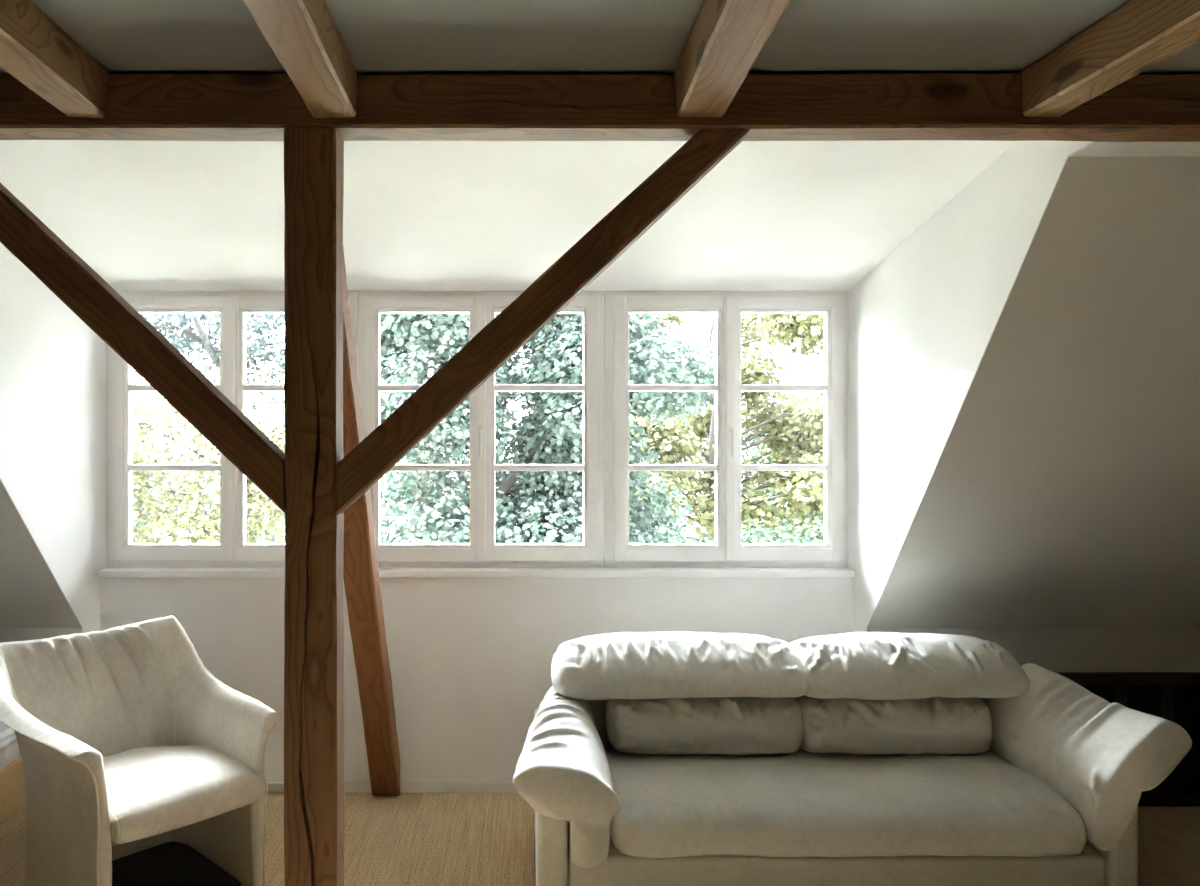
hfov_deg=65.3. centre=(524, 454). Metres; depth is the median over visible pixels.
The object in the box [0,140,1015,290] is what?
ceiling
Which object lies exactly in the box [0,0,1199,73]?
ceiling
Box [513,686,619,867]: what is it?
sofa arm
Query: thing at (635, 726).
cushion
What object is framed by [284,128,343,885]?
timber post
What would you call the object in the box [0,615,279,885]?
armchair
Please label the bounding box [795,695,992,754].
cushion
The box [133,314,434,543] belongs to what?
conifer tree
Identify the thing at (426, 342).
tree
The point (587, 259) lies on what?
diagonal brace
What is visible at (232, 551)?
window
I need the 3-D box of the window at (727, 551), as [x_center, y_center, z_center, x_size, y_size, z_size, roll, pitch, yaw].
[0.933,-0.134,4.324,1.131,1.315,0.161,0,0,0]
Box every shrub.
[133,358,284,543]
[673,513,823,543]
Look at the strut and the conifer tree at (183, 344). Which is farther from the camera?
the conifer tree at (183, 344)
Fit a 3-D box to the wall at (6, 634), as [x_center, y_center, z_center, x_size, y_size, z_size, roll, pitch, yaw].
[-2.820,1.149,4.159,1.760,0.781,0.140,0,0,0]
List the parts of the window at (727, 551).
sash, handle, sash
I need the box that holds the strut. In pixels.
[343,249,400,795]
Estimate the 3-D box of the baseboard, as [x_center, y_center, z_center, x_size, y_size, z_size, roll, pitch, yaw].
[-0.221,1.516,4.255,3.439,0.047,0.014,0,0,0]
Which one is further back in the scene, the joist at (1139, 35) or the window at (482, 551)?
the window at (482, 551)
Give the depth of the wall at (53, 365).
3.86 m
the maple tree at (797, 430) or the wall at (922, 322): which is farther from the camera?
the maple tree at (797, 430)
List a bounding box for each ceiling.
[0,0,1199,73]
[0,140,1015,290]
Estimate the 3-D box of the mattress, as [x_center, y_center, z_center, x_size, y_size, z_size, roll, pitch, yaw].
[-2.403,1.091,2.670,0.972,0.263,1.905,0,0,0]
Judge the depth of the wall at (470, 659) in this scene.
4.26 m
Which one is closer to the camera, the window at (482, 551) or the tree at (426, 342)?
the window at (482, 551)
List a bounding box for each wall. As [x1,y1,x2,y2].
[0,242,107,632]
[0,628,82,805]
[100,578,852,790]
[847,141,1092,631]
[867,141,1199,627]
[867,628,1199,671]
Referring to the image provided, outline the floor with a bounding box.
[0,793,1199,885]
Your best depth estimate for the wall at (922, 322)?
3.51 m
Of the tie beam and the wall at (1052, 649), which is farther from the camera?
the wall at (1052, 649)
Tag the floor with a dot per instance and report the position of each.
(405, 839)
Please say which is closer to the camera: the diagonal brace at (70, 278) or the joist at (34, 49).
the joist at (34, 49)
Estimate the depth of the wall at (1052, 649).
4.09 m
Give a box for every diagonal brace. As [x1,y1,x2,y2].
[0,183,284,512]
[337,129,749,514]
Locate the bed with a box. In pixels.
[0,756,25,821]
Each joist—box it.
[0,0,107,117]
[242,0,356,117]
[675,0,790,117]
[1022,0,1199,116]
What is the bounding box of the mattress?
[0,721,20,768]
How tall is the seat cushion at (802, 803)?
0.195 m
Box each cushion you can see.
[606,697,803,755]
[606,749,1085,857]
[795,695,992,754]
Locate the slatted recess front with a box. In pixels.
[1055,672,1199,805]
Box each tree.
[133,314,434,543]
[380,313,714,543]
[510,392,823,543]
[629,313,823,543]
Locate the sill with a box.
[98,568,854,577]
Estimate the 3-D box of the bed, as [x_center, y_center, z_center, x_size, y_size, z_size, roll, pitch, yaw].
[-2.407,1.347,2.690,1.000,0.383,2.020,0,0,0]
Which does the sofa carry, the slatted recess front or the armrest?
the armrest
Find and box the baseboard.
[267,782,517,792]
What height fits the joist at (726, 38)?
0.126 m
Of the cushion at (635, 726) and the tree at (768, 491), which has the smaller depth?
the cushion at (635, 726)
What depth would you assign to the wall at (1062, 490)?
3.30 m
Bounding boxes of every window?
[107,291,357,567]
[358,291,603,567]
[604,291,847,567]
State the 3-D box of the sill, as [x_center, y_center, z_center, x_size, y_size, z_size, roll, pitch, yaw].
[-0.221,0.540,4.314,3.439,0.033,0.153,0,0,0]
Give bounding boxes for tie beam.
[0,73,1199,140]
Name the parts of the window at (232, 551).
sash, sash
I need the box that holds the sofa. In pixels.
[513,631,1191,885]
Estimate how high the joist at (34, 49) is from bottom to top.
0.125 m
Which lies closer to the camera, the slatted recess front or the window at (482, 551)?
the slatted recess front
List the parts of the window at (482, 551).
sash, handle, sash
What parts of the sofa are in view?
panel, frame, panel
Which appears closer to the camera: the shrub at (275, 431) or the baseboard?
the baseboard
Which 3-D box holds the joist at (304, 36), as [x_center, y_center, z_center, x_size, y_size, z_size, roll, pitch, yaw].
[-0.479,-0.909,-1.126,0.118,0.125,6.948,0,0,0]
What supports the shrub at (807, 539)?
on the lawn
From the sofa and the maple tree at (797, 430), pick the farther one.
the maple tree at (797, 430)
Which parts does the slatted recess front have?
rail, panel, rail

